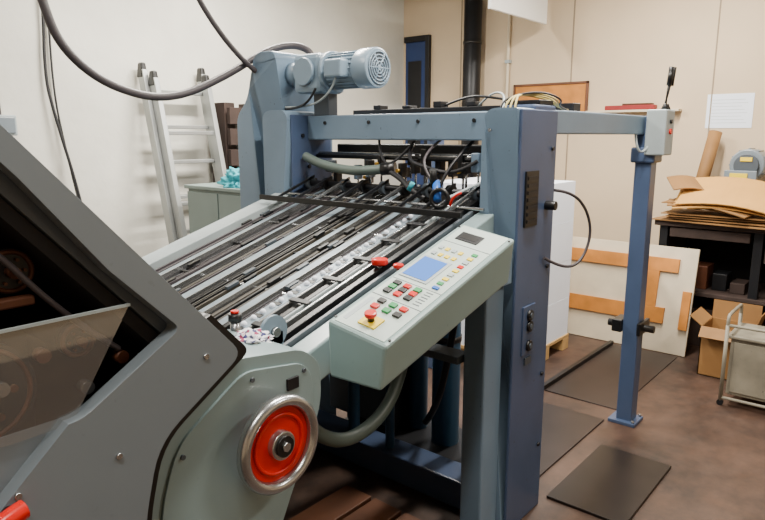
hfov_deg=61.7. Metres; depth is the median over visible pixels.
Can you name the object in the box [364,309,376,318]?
button
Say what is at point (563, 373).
rail
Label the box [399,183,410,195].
wheel
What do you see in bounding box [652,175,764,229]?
stack
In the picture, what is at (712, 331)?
cardboard box
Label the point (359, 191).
tape
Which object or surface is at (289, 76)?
gearbox output
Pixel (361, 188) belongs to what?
wheel
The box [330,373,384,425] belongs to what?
panel
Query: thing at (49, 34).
cable
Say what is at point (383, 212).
tape
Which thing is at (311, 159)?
hose
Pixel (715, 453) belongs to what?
floor
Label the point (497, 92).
hose
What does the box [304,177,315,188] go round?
wheel
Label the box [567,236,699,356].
leaning board
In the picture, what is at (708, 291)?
shelf
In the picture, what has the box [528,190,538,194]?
vent slat
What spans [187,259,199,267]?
clip
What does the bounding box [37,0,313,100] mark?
supply hose
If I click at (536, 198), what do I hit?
vent slat
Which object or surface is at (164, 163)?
ladder
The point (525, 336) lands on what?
switch panel
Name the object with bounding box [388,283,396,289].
button
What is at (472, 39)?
duct pipe
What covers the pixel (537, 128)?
column
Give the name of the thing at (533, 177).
vent slat
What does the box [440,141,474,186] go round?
air hose
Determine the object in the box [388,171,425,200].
hose
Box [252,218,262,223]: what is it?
clip
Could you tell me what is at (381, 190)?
wheel
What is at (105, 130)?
wall
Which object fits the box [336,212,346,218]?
clip
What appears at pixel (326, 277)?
clip
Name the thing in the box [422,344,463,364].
bar
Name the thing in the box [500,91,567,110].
cable
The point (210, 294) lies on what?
tape
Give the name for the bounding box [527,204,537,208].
vent slat
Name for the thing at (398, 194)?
tape
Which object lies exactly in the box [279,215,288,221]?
clip
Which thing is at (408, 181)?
hold arm
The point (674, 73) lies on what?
grip
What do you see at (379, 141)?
hose
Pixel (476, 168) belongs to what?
sucker
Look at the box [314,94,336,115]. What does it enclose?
bracket
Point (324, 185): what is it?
wheel
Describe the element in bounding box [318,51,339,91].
flange
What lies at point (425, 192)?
wheel
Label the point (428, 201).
tape
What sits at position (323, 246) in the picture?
clip
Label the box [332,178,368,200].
hold arm
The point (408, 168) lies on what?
sucker
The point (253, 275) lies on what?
clip
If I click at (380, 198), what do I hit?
tape
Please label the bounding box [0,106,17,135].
electrical box
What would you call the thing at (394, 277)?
groove
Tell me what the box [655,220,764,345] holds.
workbench
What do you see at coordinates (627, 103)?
book
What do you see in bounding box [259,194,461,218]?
bar
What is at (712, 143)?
cardboard tube
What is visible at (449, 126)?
cross beam
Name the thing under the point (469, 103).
block
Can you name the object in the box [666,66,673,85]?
joystick grip
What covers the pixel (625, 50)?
wall
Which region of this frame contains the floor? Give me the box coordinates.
[283,333,764,519]
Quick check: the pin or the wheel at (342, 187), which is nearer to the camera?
the wheel at (342, 187)
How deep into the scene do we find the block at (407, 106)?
3.36 m
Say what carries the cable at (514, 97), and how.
on the column at (499, 148)
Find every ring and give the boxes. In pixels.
[375,61,383,73]
[429,187,449,208]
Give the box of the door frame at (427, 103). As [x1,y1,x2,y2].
[423,34,430,183]
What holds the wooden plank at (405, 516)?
on the floor
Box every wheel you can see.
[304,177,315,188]
[321,178,332,189]
[339,179,350,190]
[358,180,369,192]
[378,181,389,193]
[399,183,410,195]
[421,183,429,197]
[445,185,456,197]
[469,186,479,200]
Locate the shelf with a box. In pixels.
[694,279,764,305]
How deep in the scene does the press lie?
1.06 m
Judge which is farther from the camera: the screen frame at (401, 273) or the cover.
the cover
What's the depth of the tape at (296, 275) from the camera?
2.30 m
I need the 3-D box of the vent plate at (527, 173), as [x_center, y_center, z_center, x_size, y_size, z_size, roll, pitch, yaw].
[0.564,-0.231,2.419,0.013,0.210,0.100,9,14,39]
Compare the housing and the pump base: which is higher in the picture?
the housing
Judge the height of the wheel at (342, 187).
0.060 m
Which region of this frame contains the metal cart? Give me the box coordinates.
[716,303,764,408]
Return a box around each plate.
[523,170,538,227]
[524,355,530,365]
[636,318,649,335]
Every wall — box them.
[0,0,403,256]
[403,0,764,244]
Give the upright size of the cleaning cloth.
0.136 m
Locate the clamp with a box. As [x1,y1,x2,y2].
[611,314,623,331]
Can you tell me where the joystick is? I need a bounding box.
[665,85,669,102]
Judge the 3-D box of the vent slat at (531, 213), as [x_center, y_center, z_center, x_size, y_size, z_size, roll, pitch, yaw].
[0.567,-0.175,2.427,0.005,0.013,0.080,9,14,39]
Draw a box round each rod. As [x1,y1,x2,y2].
[181,269,285,294]
[233,242,319,256]
[273,221,377,235]
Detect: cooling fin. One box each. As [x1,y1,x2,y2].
[326,77,352,80]
[328,53,353,57]
[328,81,354,84]
[331,51,355,54]
[333,84,356,87]
[334,86,359,88]
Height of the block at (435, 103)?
0.031 m
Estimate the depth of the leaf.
7.02 m
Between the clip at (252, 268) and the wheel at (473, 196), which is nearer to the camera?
the clip at (252, 268)
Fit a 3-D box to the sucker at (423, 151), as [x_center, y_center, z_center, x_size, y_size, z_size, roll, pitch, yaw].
[0.192,-0.431,2.813,0.030,0.114,0.045,9,14,39]
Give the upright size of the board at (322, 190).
0.426 m
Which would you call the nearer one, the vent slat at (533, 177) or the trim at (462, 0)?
the vent slat at (533, 177)
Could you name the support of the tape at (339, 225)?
on the conveyor slats at (339, 189)
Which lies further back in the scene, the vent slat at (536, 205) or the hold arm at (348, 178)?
the hold arm at (348, 178)
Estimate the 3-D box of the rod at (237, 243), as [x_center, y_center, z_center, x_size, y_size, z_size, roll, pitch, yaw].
[-0.442,-0.043,2.577,0.740,0.012,0.011,9,14,39]
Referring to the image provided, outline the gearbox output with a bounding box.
[285,63,294,86]
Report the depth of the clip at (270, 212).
2.97 m
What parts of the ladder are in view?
rail, rail, rail, rail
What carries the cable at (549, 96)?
on the column at (499, 148)
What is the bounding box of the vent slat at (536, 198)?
[527,197,537,201]
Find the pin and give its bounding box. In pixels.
[608,318,654,333]
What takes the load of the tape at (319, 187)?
on the conveyor slats at (339, 189)
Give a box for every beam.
[308,111,486,140]
[316,409,460,508]
[353,103,580,114]
[555,110,645,134]
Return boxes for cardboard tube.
[687,130,721,209]
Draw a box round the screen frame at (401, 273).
[399,255,451,284]
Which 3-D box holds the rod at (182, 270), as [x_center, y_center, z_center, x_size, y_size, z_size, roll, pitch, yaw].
[-0.609,0.072,2.397,0.740,0.012,0.011,9,14,39]
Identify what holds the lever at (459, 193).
attached to the hold arm at (471, 192)
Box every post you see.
[427,140,443,368]
[460,286,503,519]
[616,116,656,421]
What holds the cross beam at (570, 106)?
on the beam at (569, 122)
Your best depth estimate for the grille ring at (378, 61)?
2.87 m
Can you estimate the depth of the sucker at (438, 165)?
2.80 m
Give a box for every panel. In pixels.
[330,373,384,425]
[408,61,420,143]
[521,303,535,356]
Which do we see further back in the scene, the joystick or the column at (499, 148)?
the joystick
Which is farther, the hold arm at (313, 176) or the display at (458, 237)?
the hold arm at (313, 176)
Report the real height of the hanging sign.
0.990 m
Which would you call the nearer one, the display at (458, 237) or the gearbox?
the display at (458, 237)
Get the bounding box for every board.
[159,189,324,274]
[171,192,344,286]
[182,190,376,297]
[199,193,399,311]
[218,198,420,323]
[513,81,588,111]
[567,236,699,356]
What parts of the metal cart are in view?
leg, handle, leg, rail, rail, door panel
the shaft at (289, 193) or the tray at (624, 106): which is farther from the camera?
the tray at (624, 106)
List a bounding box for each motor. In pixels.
[323,53,355,87]
[724,148,764,179]
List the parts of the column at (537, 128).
lock knob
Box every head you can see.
[337,143,481,154]
[404,35,424,42]
[630,147,661,162]
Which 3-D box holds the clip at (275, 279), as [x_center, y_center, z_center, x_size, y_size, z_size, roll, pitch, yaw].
[-0.384,0.073,2.258,0.016,0.026,0.050,9,14,39]
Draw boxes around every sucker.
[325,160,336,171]
[333,172,341,181]
[354,165,362,178]
[365,160,374,165]
[377,155,385,163]
[398,163,406,176]
[403,167,409,177]
[411,159,420,173]
[421,149,431,174]
[435,161,445,178]
[448,162,457,176]
[457,155,467,178]
[461,162,470,173]
[471,153,480,172]
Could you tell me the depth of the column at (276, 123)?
3.16 m
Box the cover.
[293,57,313,85]
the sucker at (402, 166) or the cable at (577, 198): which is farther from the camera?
the sucker at (402, 166)
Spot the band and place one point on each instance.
(458, 339)
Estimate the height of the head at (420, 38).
0.060 m
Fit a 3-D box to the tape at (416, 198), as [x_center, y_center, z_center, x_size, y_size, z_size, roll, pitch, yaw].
[-0.215,-0.007,2.389,0.008,0.405,1.281,9,14,39]
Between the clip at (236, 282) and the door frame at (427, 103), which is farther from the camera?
the door frame at (427, 103)
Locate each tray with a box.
[605,104,656,109]
[729,323,764,344]
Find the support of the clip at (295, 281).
attached to the conveyor slats at (339, 189)
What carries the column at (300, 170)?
attached to the column at (276, 123)
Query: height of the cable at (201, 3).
1.692 m
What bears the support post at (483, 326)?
on the floor
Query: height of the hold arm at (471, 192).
0.105 m
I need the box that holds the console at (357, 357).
[329,225,513,389]
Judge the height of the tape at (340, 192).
0.411 m
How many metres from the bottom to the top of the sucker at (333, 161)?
0.057 m
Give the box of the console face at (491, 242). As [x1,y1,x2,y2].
[335,226,508,341]
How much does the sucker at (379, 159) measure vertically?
0.067 m
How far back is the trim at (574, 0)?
5.92 m
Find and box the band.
[437,333,461,343]
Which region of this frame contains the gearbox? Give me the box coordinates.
[294,53,343,94]
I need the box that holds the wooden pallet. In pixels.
[213,102,243,182]
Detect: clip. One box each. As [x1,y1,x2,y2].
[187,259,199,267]
[224,322,229,328]
[225,280,238,289]
[241,239,252,246]
[242,267,255,274]
[243,273,256,282]
[251,321,261,327]
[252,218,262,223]
[263,210,272,216]
[265,239,276,246]
[267,276,279,285]
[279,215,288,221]
[286,280,298,289]
[288,297,311,304]
[289,281,303,290]
[296,262,308,270]
[314,230,324,237]
[317,242,329,250]
[322,275,344,282]
[327,217,337,223]
[327,240,338,248]
[330,257,342,264]
[332,240,343,248]
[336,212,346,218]
[344,210,354,216]
[344,227,354,234]
[346,215,356,221]
[380,238,401,242]
[405,221,426,225]
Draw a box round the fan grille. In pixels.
[368,51,389,83]
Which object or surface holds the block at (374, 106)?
on the cross beam at (570, 106)
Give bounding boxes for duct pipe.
[461,0,482,177]
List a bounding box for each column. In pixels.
[263,110,335,414]
[290,114,330,196]
[480,107,532,519]
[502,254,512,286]
[503,104,554,110]
[504,109,557,519]
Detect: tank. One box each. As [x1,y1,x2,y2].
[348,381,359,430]
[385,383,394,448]
[409,356,427,428]
[431,322,460,446]
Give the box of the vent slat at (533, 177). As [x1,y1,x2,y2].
[528,176,538,179]
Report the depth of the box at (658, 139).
3.25 m
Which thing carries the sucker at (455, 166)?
hanging from the head at (350, 147)
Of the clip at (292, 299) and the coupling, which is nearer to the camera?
the clip at (292, 299)
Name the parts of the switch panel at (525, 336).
socket, socket, socket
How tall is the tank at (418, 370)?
1.038 m
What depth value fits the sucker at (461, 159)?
2.68 m
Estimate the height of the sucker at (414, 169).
0.063 m
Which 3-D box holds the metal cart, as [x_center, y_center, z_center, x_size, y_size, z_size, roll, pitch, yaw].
[2.390,0.609,3.761,0.651,0.570,0.372,9,14,39]
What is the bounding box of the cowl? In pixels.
[350,47,390,88]
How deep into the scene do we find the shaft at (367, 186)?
2.90 m
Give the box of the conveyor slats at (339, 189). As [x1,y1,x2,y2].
[161,187,463,329]
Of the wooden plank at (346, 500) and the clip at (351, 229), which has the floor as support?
the wooden plank at (346, 500)
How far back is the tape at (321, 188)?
2.77 m
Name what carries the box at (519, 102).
on the column at (534, 106)
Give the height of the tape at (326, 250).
0.404 m
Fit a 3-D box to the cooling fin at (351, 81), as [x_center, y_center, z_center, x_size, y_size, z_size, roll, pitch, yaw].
[-0.185,-0.819,2.960,0.180,0.008,0.007,9,14,39]
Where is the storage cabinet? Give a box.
[184,183,240,233]
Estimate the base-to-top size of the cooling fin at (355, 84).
0.008 m
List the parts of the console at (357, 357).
label strip, emergency stop button, plate, button, button, button, button, button, button, console groove, button, button, button, button, button, button, button, button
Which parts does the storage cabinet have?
door, door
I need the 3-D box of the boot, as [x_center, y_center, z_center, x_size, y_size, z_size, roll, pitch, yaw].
[1.439,-0.781,3.259,0.040,0.030,0.040,9,14,39]
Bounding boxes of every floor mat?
[539,402,603,476]
[545,344,676,409]
[546,444,670,519]
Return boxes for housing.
[237,51,313,208]
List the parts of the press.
guard lever, adjuster knob, adjuster stem, housing raised panel, dial plate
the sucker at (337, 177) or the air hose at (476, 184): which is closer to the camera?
the air hose at (476, 184)
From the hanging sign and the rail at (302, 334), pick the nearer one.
the rail at (302, 334)
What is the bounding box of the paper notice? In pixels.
[705,93,754,127]
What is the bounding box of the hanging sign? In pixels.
[488,0,547,24]
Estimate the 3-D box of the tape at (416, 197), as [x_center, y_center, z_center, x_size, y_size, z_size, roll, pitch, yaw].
[-0.216,-0.013,2.405,0.011,0.395,1.257,9,14,39]
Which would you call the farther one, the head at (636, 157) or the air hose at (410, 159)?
the head at (636, 157)
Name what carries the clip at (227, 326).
attached to the conveyor slats at (339, 189)
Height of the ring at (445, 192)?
0.086 m
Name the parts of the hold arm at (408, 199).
blue knob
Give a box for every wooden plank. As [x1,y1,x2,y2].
[289,485,370,519]
[342,498,400,519]
[396,513,419,519]
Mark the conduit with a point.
(508, 60)
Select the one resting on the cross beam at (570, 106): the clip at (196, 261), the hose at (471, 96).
the hose at (471, 96)
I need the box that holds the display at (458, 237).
[455,232,484,244]
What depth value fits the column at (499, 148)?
2.42 m
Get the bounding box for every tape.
[155,186,321,271]
[157,188,320,271]
[157,188,322,273]
[169,191,345,284]
[175,190,339,277]
[176,190,340,277]
[176,191,339,278]
[178,192,360,292]
[180,193,363,294]
[182,191,359,288]
[190,194,382,303]
[191,191,390,305]
[193,191,391,307]
[195,192,396,309]
[198,193,397,310]
[211,194,410,314]
[212,194,411,316]
[214,197,415,319]
[217,197,416,320]
[218,198,416,320]
[229,201,428,328]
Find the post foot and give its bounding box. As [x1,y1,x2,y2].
[608,410,642,427]
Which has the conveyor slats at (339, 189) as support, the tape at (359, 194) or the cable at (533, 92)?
the tape at (359, 194)
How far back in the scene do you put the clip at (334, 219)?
2.71 m
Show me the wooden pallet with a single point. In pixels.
(227, 114)
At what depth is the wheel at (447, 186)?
2.64 m
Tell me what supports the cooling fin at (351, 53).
attached to the motor at (349, 60)
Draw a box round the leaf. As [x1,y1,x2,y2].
[405,41,424,186]
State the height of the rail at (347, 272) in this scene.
0.389 m
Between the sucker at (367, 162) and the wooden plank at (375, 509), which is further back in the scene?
the sucker at (367, 162)
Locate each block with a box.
[373,105,387,109]
[402,105,416,108]
[433,101,447,106]
[466,101,481,105]
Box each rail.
[142,193,290,269]
[248,199,445,328]
[279,199,457,316]
[283,199,459,320]
[284,200,478,341]
[284,211,472,346]
[286,197,469,327]
[292,213,493,379]
[544,340,613,389]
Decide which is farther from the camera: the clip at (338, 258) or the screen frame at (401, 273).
the clip at (338, 258)
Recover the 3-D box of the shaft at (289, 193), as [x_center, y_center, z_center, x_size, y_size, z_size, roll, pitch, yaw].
[-0.052,-0.261,2.787,1.140,0.012,0.012,9,14,39]
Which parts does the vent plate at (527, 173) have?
vent slat, vent slat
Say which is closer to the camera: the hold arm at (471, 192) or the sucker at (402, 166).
the hold arm at (471, 192)
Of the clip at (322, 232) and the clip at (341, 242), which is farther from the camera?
the clip at (322, 232)
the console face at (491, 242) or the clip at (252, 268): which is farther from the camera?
the clip at (252, 268)
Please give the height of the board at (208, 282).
0.426 m
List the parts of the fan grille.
grille ring, grille ring, grille ring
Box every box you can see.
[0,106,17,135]
[324,58,348,77]
[514,99,552,105]
[644,109,674,155]
[690,299,764,379]
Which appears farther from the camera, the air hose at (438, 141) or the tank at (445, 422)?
the tank at (445, 422)
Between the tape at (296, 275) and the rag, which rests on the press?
the rag
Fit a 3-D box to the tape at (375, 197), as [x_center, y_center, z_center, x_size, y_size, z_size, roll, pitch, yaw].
[-0.380,-0.039,2.538,0.008,0.398,1.260,9,14,39]
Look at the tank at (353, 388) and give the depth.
3.19 m
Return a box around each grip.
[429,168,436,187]
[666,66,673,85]
[671,67,676,85]
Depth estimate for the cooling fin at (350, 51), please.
2.95 m
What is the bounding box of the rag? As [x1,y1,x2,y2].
[235,328,276,343]
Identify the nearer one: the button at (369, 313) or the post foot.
the button at (369, 313)
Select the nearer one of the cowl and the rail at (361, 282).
the rail at (361, 282)
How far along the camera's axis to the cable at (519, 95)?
2.49 m
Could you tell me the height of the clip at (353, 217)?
0.026 m
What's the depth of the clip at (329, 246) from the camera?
2.46 m
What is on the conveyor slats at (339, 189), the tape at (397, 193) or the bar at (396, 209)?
the tape at (397, 193)
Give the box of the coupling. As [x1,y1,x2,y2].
[380,162,396,175]
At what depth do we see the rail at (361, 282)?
2.11 m
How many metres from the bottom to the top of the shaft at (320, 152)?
0.024 m
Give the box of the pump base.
[344,417,461,462]
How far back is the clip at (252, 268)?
2.37 m
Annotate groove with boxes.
[394,277,440,294]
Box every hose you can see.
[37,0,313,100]
[302,152,379,175]
[317,368,407,446]
[378,140,416,162]
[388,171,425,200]
[408,143,478,173]
[423,140,441,179]
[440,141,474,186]
[445,95,514,106]
[450,182,479,198]
[478,91,504,107]
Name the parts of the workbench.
leg, panel, leg, drawer, panel, leg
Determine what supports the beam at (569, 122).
attached to the column at (534, 106)
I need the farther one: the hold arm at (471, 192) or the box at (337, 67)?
the box at (337, 67)
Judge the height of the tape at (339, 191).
0.390 m
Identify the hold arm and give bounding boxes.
[278,175,314,195]
[296,176,331,197]
[313,177,349,198]
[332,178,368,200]
[353,179,388,202]
[375,180,409,204]
[397,181,429,206]
[421,183,455,208]
[446,184,479,210]
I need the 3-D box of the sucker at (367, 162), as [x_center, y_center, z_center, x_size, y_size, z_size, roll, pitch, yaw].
[-0.058,-0.438,2.960,0.023,0.048,0.045,9,14,39]
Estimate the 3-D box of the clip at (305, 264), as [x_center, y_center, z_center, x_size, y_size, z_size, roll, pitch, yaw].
[-0.290,0.025,2.323,0.016,0.026,0.050,9,14,39]
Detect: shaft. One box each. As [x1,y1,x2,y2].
[282,192,484,210]
[310,180,479,196]
[316,154,470,161]
[318,151,470,157]
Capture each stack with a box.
[444,177,575,360]
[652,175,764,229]
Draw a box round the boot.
[661,103,668,108]
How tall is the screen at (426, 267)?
0.046 m
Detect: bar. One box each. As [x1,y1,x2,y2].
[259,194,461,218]
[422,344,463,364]
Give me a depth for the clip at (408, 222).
2.41 m
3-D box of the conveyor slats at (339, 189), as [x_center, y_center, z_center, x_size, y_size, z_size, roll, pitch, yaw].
[-0.387,-0.017,2.515,1.170,0.476,1.430,9,14,39]
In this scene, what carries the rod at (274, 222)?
attached to the board at (182, 280)
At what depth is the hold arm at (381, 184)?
2.80 m
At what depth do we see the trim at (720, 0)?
5.17 m
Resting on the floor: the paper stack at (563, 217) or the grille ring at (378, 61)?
the paper stack at (563, 217)
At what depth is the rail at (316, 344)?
1.81 m
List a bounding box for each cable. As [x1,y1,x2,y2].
[41,13,81,200]
[48,30,77,196]
[197,0,256,72]
[285,77,335,107]
[285,88,316,109]
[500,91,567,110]
[505,94,559,107]
[509,94,557,106]
[514,94,568,110]
[543,189,591,267]
[634,135,647,152]
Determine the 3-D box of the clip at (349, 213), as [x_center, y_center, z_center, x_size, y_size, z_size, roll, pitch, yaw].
[-0.142,-0.198,2.756,0.016,0.026,0.050,9,14,39]
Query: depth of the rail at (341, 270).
2.19 m
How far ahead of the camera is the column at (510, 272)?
2.40 m
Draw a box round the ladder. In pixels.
[137,62,225,243]
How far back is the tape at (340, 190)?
2.72 m
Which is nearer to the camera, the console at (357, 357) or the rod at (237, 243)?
the console at (357, 357)
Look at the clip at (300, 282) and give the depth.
2.17 m
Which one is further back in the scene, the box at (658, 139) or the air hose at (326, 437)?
the box at (658, 139)
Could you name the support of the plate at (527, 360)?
attached to the column at (537, 128)
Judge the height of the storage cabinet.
1.265 m
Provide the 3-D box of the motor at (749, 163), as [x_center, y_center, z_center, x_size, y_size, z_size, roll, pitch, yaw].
[2.804,-0.590,4.930,0.270,0.537,0.287,9,14,39]
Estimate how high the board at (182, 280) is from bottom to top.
0.426 m
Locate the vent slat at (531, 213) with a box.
[527,211,537,216]
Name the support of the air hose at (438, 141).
hanging from the cross beam at (449, 126)
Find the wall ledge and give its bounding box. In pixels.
[586,103,681,112]
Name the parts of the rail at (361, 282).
red knob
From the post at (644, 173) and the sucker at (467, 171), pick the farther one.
the post at (644, 173)
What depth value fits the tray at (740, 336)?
3.78 m
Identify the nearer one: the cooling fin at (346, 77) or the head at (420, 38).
the cooling fin at (346, 77)
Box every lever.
[352,256,371,261]
[432,180,441,202]
[449,192,461,205]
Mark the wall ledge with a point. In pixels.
(629, 107)
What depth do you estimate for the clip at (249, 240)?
2.66 m
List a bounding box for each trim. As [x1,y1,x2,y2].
[458,0,462,144]
[565,0,575,180]
[701,0,721,209]
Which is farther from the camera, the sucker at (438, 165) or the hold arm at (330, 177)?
the hold arm at (330, 177)
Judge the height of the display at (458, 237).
0.029 m
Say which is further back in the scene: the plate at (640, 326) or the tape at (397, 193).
the plate at (640, 326)
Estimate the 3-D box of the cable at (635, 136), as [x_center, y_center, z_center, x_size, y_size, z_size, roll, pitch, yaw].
[1.326,-0.599,3.277,0.061,0.100,0.081,9,14,39]
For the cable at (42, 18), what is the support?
attached to the wall at (105, 130)
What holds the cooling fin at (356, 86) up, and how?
attached to the motor at (349, 60)
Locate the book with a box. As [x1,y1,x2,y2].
[622,103,653,104]
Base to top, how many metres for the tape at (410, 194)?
0.400 m
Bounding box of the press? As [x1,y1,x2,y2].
[0,124,320,519]
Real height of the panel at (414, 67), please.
0.900 m
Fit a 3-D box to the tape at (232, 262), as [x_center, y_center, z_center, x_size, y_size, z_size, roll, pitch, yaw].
[-0.477,-0.055,2.616,0.011,0.401,1.263,9,14,39]
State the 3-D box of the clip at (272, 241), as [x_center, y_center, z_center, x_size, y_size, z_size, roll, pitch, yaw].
[-0.457,-0.071,2.616,0.016,0.026,0.050,9,14,39]
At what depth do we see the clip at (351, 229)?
2.56 m
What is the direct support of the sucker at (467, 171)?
attached to the shaft at (343, 156)
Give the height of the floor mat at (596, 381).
0.006 m
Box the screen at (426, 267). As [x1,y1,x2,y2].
[403,256,446,280]
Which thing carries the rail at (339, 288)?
attached to the conveyor slats at (339, 189)
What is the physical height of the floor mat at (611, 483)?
0.014 m
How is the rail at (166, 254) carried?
attached to the column at (276, 123)
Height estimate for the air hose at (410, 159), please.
0.123 m
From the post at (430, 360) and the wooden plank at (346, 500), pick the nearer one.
the wooden plank at (346, 500)
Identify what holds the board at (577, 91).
attached to the wall at (625, 50)
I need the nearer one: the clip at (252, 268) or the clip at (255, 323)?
the clip at (255, 323)
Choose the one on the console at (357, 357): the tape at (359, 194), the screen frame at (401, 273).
the screen frame at (401, 273)
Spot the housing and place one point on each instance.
(269, 90)
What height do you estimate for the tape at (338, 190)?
0.390 m
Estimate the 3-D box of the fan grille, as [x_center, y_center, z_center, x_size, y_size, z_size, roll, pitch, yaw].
[-0.015,-0.865,2.876,0.008,0.146,0.146,9,14,39]
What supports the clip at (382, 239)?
attached to the rail at (341, 270)
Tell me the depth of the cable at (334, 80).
3.00 m
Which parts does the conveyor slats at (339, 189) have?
board edge, board edge, board edge, board edge, board edge, ball strip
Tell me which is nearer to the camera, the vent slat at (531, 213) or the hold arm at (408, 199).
the vent slat at (531, 213)
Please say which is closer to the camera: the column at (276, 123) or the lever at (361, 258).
the lever at (361, 258)
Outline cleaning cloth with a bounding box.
[216,166,239,188]
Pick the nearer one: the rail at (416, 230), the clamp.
the rail at (416, 230)
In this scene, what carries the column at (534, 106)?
on the floor
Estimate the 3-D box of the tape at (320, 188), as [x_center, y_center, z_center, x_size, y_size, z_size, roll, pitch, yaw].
[-0.699,-0.086,2.796,0.011,0.396,1.268,9,14,39]
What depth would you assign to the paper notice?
5.15 m
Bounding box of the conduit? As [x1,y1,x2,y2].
[505,15,511,101]
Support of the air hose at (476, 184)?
attached to the head at (350, 147)
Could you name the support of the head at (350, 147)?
attached to the column at (534, 106)
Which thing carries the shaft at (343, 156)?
attached to the head at (350, 147)
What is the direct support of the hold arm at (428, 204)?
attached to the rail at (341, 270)
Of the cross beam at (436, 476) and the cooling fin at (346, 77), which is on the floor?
the cross beam at (436, 476)
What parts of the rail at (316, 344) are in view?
red knob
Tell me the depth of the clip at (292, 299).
2.00 m
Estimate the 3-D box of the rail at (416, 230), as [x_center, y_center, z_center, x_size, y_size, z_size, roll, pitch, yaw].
[-0.046,0.021,2.197,0.008,0.387,1.160,9,14,39]
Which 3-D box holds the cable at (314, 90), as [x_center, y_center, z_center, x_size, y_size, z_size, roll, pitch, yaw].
[-0.404,-0.783,3.118,0.023,0.099,0.258,-10,15,-42]
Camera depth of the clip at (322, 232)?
2.59 m
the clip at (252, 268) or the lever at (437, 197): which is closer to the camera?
the clip at (252, 268)
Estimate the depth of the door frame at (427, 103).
6.91 m

